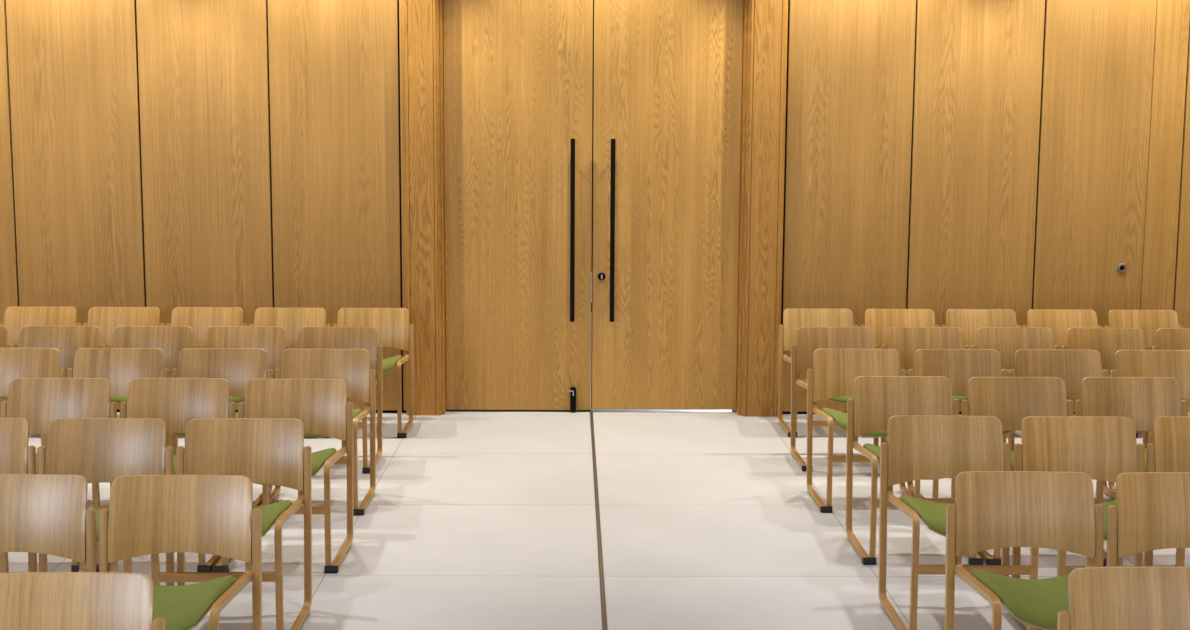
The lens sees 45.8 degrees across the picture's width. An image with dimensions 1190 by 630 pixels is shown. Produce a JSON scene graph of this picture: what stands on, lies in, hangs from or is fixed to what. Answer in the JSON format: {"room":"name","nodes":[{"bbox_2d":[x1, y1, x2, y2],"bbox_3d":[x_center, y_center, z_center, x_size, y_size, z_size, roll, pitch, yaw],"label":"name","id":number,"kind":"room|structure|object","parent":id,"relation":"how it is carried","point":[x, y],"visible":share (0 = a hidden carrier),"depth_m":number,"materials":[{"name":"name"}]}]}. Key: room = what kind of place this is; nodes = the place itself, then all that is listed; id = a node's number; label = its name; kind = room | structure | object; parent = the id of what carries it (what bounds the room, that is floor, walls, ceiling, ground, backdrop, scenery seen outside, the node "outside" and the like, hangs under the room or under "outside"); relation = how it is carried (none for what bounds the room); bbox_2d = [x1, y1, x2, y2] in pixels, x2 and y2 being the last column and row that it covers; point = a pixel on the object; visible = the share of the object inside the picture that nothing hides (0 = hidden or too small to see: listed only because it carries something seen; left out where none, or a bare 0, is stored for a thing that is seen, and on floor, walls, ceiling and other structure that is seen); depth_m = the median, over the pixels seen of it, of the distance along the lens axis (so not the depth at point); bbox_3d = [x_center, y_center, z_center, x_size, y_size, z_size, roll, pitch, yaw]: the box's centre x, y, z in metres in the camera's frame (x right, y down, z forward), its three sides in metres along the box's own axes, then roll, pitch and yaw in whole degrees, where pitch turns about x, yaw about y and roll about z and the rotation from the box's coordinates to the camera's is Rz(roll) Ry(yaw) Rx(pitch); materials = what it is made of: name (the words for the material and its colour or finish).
{"room":"house of worship","nodes":[
{"label":"house of worship","id":0,"kind":"room"},
{"bbox_2d":[0,0,1189,413],"bbox_3d":[-0.015,-1.211,9.575,12.400,3.800,0.175,0,7,-1],"label":"wall","id":1,"kind":"structure","parent":0,"point":[166,155],"depth_m":9.51,"materials":[{"name":"brown wood"}]},
{"bbox_2d":[402,0,445,415],"bbox_3d":[-1.142,-1.022,9.536,0.284,3.420,0.215,0,7,-1],"label":"door frame","id":2,"kind":"structure","parent":1,"relation":"attached to","point":[422,20],"depth_m":9.47,"materials":[{"name":"brown wood"}]},
{"bbox_2d":[443,0,593,412],"bbox_3d":[-0.502,-0.870,9.582,1.041,3.114,0.146,0,7,-1],"label":"door","id":3,"kind":"structure","parent":1,"relation":"in","point":[519,74],"depth_m":9.61,"materials":[{"name":"brown wood"}]},
{"bbox_2d":[592,0,742,409],"bbox_3d":[0.489,-0.875,9.590,1.002,3.095,0.133,0,7,-1],"label":"door","id":4,"kind":"structure","parent":1,"relation":"in","point":[668,73],"depth_m":9.62,"materials":[{"name":"brown wood"}]},
{"bbox_2d":[732,0,787,416],"bbox_3d":[1.121,-1.013,9.571,0.303,3.420,0.215,0,7,-1],"label":"door frame","id":5,"kind":"structure","parent":1,"relation":"attached to","point":[764,55],"depth_m":9.51,"materials":[{"name":"brown wood"}]},
{"bbox_2d":[1032,0,1156,411],"bbox_3d":[3.387,-1.190,9.555,0.738,3.758,0.030,0,7,-1],"label":"door","id":6,"kind":"structure","parent":1,"relation":"in","point":[1098,61],"depth_m":9.56,"materials":[{"name":"brown wood"}]},
{"bbox_2d":[8,408,1189,629],"bbox_3d":[0.066,1.510,3.604,12.400,0.120,15.100,0,7,-1],"label":"floor","id":7,"kind":"structure","parent":0,"point":[709,520],"depth_m":6.74,"materials":[{"name":"stone"}]},
{"bbox_2d":[0,326,11,347],"bbox_3d":[-3.723,0.474,8.165,0.538,0.762,0.591,0,7,-1],"label":"chair","id":8,"kind":"object","parent":7,"relation":"on","point":[3,330],"visible":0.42,"depth_m":8.36,"materials":[{"name":"brown wood"}]},
{"bbox_2d":[0,418,36,571],"bbox_3d":[-2.494,0.824,5.423,0.538,0.762,0.591,0,7,-1],"label":"chair","id":9,"kind":"object","parent":7,"relation":"on","point":[16,457],"visible":0.59,"depth_m":5.62,"materials":[{"name":"brown wood"}]},
{"bbox_2d":[0,348,64,396],"bbox_3d":[-3.077,0.588,7.285,0.538,0.762,0.591,0,7,-1],"label":"chair","id":10,"kind":"object","parent":7,"relation":"on","point":[15,363],"visible":0.33,"depth_m":7.50,"materials":[{"name":"brown wood"}]},
{"bbox_2d":[0,306,80,402],"bbox_3d":[-3.658,0.356,9.107,0.538,0.762,0.591,0,7,-1],"label":"chair","id":11,"kind":"object","parent":7,"relation":"on","point":[15,318],"visible":0.41,"depth_m":9.32,"materials":[{"name":"brown wood"}]},
{"bbox_2d":[0,474,95,571],"bbox_3d":[-1.921,0.945,4.479,0.538,0.762,0.591,0,7,0],"label":"chair","id":12,"kind":"object","parent":7,"relation":"on","point":[49,514],"visible":0.6,"depth_m":4.68,"materials":[{"name":"brown wood"}]},
{"bbox_2d":[0,326,104,400],"bbox_3d":[-3.176,0.476,8.175,0.538,0.762,0.591,0,7,0],"label":"chair","id":13,"kind":"object","parent":7,"relation":"on","point":[67,339],"visible":0.36,"depth_m":8.38,"materials":[{"name":"brown wood"}]},
{"bbox_2d":[0,378,116,571],"bbox_3d":[-2.487,0.707,6.356,0.538,0.762,0.591,0,7,-1],"label":"chair","id":14,"kind":"object","parent":7,"relation":"on","point":[40,401],"visible":0.31,"depth_m":6.56,"materials":[{"name":"brown wood"}]},
{"bbox_2d":[0,572,164,629],"bbox_3d":[-1.368,1.080,3.422,0.538,0.762,0.591,0,7,-1],"label":"chair","id":15,"kind":"object","parent":7,"relation":"on","point":[28,600],"visible":1,"depth_m":3.64,"materials":[{"name":"brown wood"}]},
{"bbox_2d":[0,418,173,585],"bbox_3d":[-1.945,0.827,5.425,0.538,0.762,0.591,0,7,-1],"label":"chair","id":16,"kind":"object","parent":7,"relation":"on","point":[99,450],"visible":0.35,"depth_m":5.63,"materials":[{"name":"brown wood"}]},
{"bbox_2d":[41,348,169,446],"bbox_3d":[-2.528,0.589,7.298,0.538,0.762,0.591,0,7,-1],"label":"chair","id":17,"kind":"object","parent":7,"relation":"on","point":[120,366],"visible":0.27,"depth_m":7.51,"materials":[{"name":"brown wood"}]},
{"bbox_2d":[65,307,163,377],"bbox_3d":[-3.111,0.359,9.116,0.538,0.762,0.591,0,7,-1],"label":"chair","id":18,"kind":"object","parent":7,"relation":"on","point":[107,319],"visible":0.34,"depth_m":9.33,"materials":[{"name":"brown wood"}]},
{"bbox_2d":[107,326,197,445],"bbox_3d":[-2.625,0.478,8.186,0.538,0.762,0.591,0,7,-2],"label":"chair","id":19,"kind":"object","parent":7,"relation":"on","point":[171,340],"visible":0.23,"depth_m":8.39,"materials":[{"name":"brown wood"}]},
{"bbox_2d":[92,378,235,571],"bbox_3d":[-1.941,0.708,6.375,0.538,0.762,0.591,0,7,0],"label":"chair","id":20,"kind":"object","parent":7,"relation":"on","point":[175,401],"visible":0.38,"depth_m":6.58,"materials":[{"name":"brown wood"}]},
{"bbox_2d":[99,475,261,629],"bbox_3d":[-1.371,0.947,4.485,0.538,0.762,0.591,0,7,-1],"label":"chair","id":21,"kind":"object","parent":7,"relation":"on","point":[147,514],"visible":0.71,"depth_m":4.68,"materials":[{"name":"brown wood"}]},
{"bbox_2d":[166,307,247,403],"bbox_3d":[-2.561,0.360,9.128,0.538,0.762,0.591,0,7,-1],"label":"chair","id":22,"kind":"object","parent":7,"relation":"on","point":[199,319],"visible":0.32,"depth_m":9.34,"materials":[{"name":"brown wood"}]},
{"bbox_2d":[169,348,272,505],"bbox_3d":[-1.983,0.591,7.309,0.538,0.762,0.591,0,7,0],"label":"chair","id":23,"kind":"object","parent":7,"relation":"on","point":[237,366],"visible":0.39,"depth_m":7.52,"materials":[{"name":"brown wood"}]},
{"bbox_2d":[151,418,311,629],"bbox_3d":[-1.396,0.828,5.439,0.538,0.762,0.591,0,7,-1],"label":"chair","id":24,"kind":"object","parent":7,"relation":"on","point":[273,451],"visible":0.56,"depth_m":5.64,"materials":[{"name":"brown wood"}]},
{"bbox_2d":[199,326,289,403],"bbox_3d":[-2.078,0.480,8.194,0.538,0.762,0.591,0,7,-1],"label":"chair","id":25,"kind":"object","parent":7,"relation":"on","point":[271,339],"visible":0.38,"depth_m":8.40,"materials":[{"name":"brown wood"}]},
{"bbox_2d":[214,379,352,572],"bbox_3d":[-1.392,0.711,6.375,0.538,0.762,0.591,0,7,-1],"label":"chair","id":26,"kind":"object","parent":7,"relation":"on","point":[321,405],"visible":0.57,"depth_m":6.57,"materials":[{"name":"brown wood"}]},
{"bbox_2d":[249,308,329,376],"bbox_3d":[-2.014,0.363,9.130,0.538,0.762,0.591,0,7,-1],"label":"chair","id":27,"kind":"object","parent":7,"relation":"on","point":[291,320],"visible":0.23,"depth_m":9.34,"materials":[{"name":"brown wood"}]},
{"bbox_2d":[260,349,375,514],"bbox_3d":[-1.433,0.593,7.316,0.538,0.762,0.591,0,7,-1],"label":"chair","id":28,"kind":"object","parent":7,"relation":"on","point":[352,366],"visible":0.48,"depth_m":7.51,"materials":[{"name":"brown wood"}]},
{"bbox_2d":[292,327,381,473],"bbox_3d":[-1.529,0.483,8.198,0.538,0.762,0.591,0,7,-1],"label":"chair","id":29,"kind":"object","parent":7,"relation":"on","point":[308,337],"visible":0.35,"depth_m":8.40,"materials":[{"name":"brown wood"}]},
{"bbox_2d":[324,308,413,437],"bbox_3d":[-1.466,0.365,9.145,0.538,0.762,0.591,0,7,-1],"label":"chair","id":30,"kind":"object","parent":7,"relation":"on","point":[392,326],"visible":0.48,"depth_m":9.35,"materials":[{"name":"brown wood"}]},
{"bbox_2d":[590,412,607,629],"bbox_3d":[0.075,1.535,2.952,0.021,0.012,13.800,0,7,-1],"label":"joint","id":31,"kind":"object","parent":7,"relation":"on","point":[598,526],"visible":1,"depth_m":6.73,"materials":[{"name":"brown metal"}]},
{"bbox_2d":[778,308,862,436],"bbox_3d":[1.500,0.369,9.252,0.538,0.762,0.591,0,7,-1],"label":"chair","id":32,"kind":"object","parent":7,"relation":"on","point":[793,319],"visible":0.34,"depth_m":9.45,"materials":[{"name":"brown wood"}]},
{"bbox_2d":[790,327,887,470],"bbox_3d":[1.454,0.484,8.324,0.538,0.762,0.591,0,7,-1],"label":"chair","id":33,"kind":"object","parent":7,"relation":"on","point":[808,339],"visible":0.3,"depth_m":8.52,"materials":[{"name":"brown wood"}]},
{"bbox_2d":[806,349,919,512],"bbox_3d":[1.417,0.596,7.429,0.538,0.762,0.591,0,7,-1],"label":"chair","id":34,"kind":"object","parent":7,"relation":"on","point":[833,374],"visible":0.59,"depth_m":7.62,"materials":[{"name":"brown wood"}]},
{"bbox_2d":[860,309,939,375],"bbox_3d":[2.044,0.371,9.261,0.538,0.762,0.591,0,7,0],"label":"chair","id":35,"kind":"object","parent":7,"relation":"on","point":[879,321],"visible":0.37,"depth_m":9.47,"materials":[{"name":"brown wood"}]},
{"bbox_2d":[846,376,983,564],"bbox_3d":[1.470,0.707,6.547,0.538,0.762,0.591,0,7,0],"label":"chair","id":36,"kind":"object","parent":7,"relation":"on","point":[876,399],"visible":0.47,"depth_m":6.74,"materials":[{"name":"brown wood"}]},
{"bbox_2d":[881,327,969,442],"bbox_3d":[2.002,0.487,8.332,0.538,0.762,0.591,0,7,-1],"label":"chair","id":37,"kind":"object","parent":7,"relation":"on","point":[905,340],"visible":0.3,"depth_m":8.54,"materials":[{"name":"brown wood"}]},
{"bbox_2d":[878,415,1038,629],"bbox_3d":[1.434,0.827,5.580,0.538,0.762,0.591,0,7,0],"label":"chair","id":38,"kind":"object","parent":7,"relation":"on","point":[919,447],"visible":0.61,"depth_m":5.77,"materials":[{"name":"brown wood"}]},
{"bbox_2d":[907,349,1015,499],"bbox_3d":[1.964,0.598,7.439,0.538,0.762,0.591,0,7,-1],"label":"chair","id":39,"kind":"object","parent":7,"relation":"on","point":[957,365],"visible":0.32,"depth_m":7.65,"materials":[{"name":"brown wood"}]},
{"bbox_2d":[942,309,1021,376],"bbox_3d":[2.592,0.373,9.271,0.538,0.762,0.591,0,7,0],"label":"chair","id":40,"kind":"object","parent":7,"relation":"on","point":[969,321],"visible":0.26,"depth_m":9.48,"materials":[{"name":"brown wood"}]},
{"bbox_2d":[944,471,1103,629],"bbox_3d":[1.461,0.949,4.605,0.538,0.762,0.591,0,7,0],"label":"chair","id":41,"kind":"object","parent":7,"relation":"on","point":[992,509],"visible":0.75,"depth_m":4.80,"materials":[{"name":"brown wood"}]},
{"bbox_2d":[972,327,1081,399],"bbox_3d":[2.551,0.488,8.347,0.538,0.762,0.591,0,7,-1],"label":"chair","id":42,"kind":"object","parent":7,"relation":"on","point":[1005,340],"visible":0.29,"depth_m":8.56,"materials":[{"name":"brown wood"}]},
{"bbox_2d":[962,377,1106,565],"bbox_3d":[2.022,0.710,6.545,0.538,0.762,0.591,0,7,-2],"label":"chair","id":43,"kind":"object","parent":7,"relation":"on","point":[1010,400],"visible":0.44,"depth_m":6.75,"materials":[{"name":"brown wood"}]},
{"bbox_2d":[1008,349,1114,498],"bbox_3d":[2.511,0.601,7.444,0.538,0.762,0.591,0,7,0],"label":"chair","id":44,"kind":"object","parent":7,"relation":"on","point":[1072,366],"visible":0.25,"depth_m":7.65,"materials":[{"name":"brown wood"}]},
{"bbox_2d":[1023,309,1110,373],"bbox_3d":[3.142,0.375,9.282,0.538,0.762,0.591,0,7,-1],"label":"chair","id":45,"kind":"object","parent":7,"relation":"on","point":[1059,322],"visible":0.35,"depth_m":9.49,"materials":[{"name":"brown wood"}]},
{"bbox_2d":[1012,416,1184,629],"bbox_3d":[1.984,0.830,5.582,0.538,0.762,0.591,0,7,-1],"label":"chair","id":46,"kind":"object","parent":7,"relation":"on","point":[1103,448],"visible":0.35,"depth_m":5.79,"materials":[{"name":"brown wood"}]},
{"bbox_2d":[1062,328,1149,450],"bbox_3d":[3.098,0.490,8.354,0.538,0.762,0.591,0,7,-1],"label":"chair","id":47,"kind":"object","parent":7,"relation":"on","point":[1107,341],"visible":0.25,"depth_m":8.56,"materials":[{"name":"brown wood"}]},
{"bbox_2d":[1057,566,1189,629],"bbox_3d":[1.486,1.084,3.526,0.538,0.762,0.591,0,7,-1],"label":"chair","id":48,"kind":"object","parent":7,"relation":"on","point":[1125,597],"visible":1,"depth_m":3.74,"materials":[{"name":"brown wood"}]},
{"bbox_2d":[1075,377,1187,557],"bbox_3d":[2.567,0.712,6.559,0.538,0.762,0.591,0,7,0],"label":"chair","id":49,"kind":"object","parent":7,"relation":"on","point":[1142,400],"visible":0.34,"depth_m":6.76,"materials":[{"name":"brown wood"}]},
{"bbox_2d":[1104,310,1183,437],"bbox_3d":[3.691,0.377,9.287,0.538,0.762,0.591,0,7,-1],"label":"chair","id":50,"kind":"object","parent":7,"relation":"on","point":[1149,322],"visible":0.34,"depth_m":9.50,"materials":[{"name":"brown wood"}]},
{"bbox_2d":[1107,472,1189,566],"bbox_3d":[2.011,0.952,4.605,0.538,0.762,0.591,0,7,-1],"label":"chair","id":51,"kind":"object","parent":7,"relation":"on","point":[1151,511],"visible":0.7,"depth_m":4.81,"materials":[{"name":"brown wood"}]},
{"bbox_2d":[1108,350,1189,491],"bbox_3d":[3.060,0.603,7.453,0.538,0.762,0.591,0,7,-1],"label":"chair","id":52,"kind":"object","parent":7,"relation":"on","point":[1175,364],"visible":0.42,"depth_m":7.66,"materials":[{"name":"brown wood"}]},
{"bbox_2d":[1144,416,1189,565],"bbox_3d":[2.531,0.832,5.594,0.538,0.762,0.591,0,7,-1],"label":"chair","id":53,"kind":"object","parent":7,"relation":"on","point":[1170,450],"visible":0.57,"depth_m":5.79,"materials":[{"name":"brown wood"}]},
{"bbox_2d":[1152,328,1189,411],"bbox_3d":[3.645,0.493,8.361,0.538,0.762,0.591,0,7,-1],"label":"chair","id":54,"kind":"object","parent":7,"relation":"on","point":[1167,338],"visible":0.37,"depth_m":8.57,"materials":[{"name":"brown wood"}]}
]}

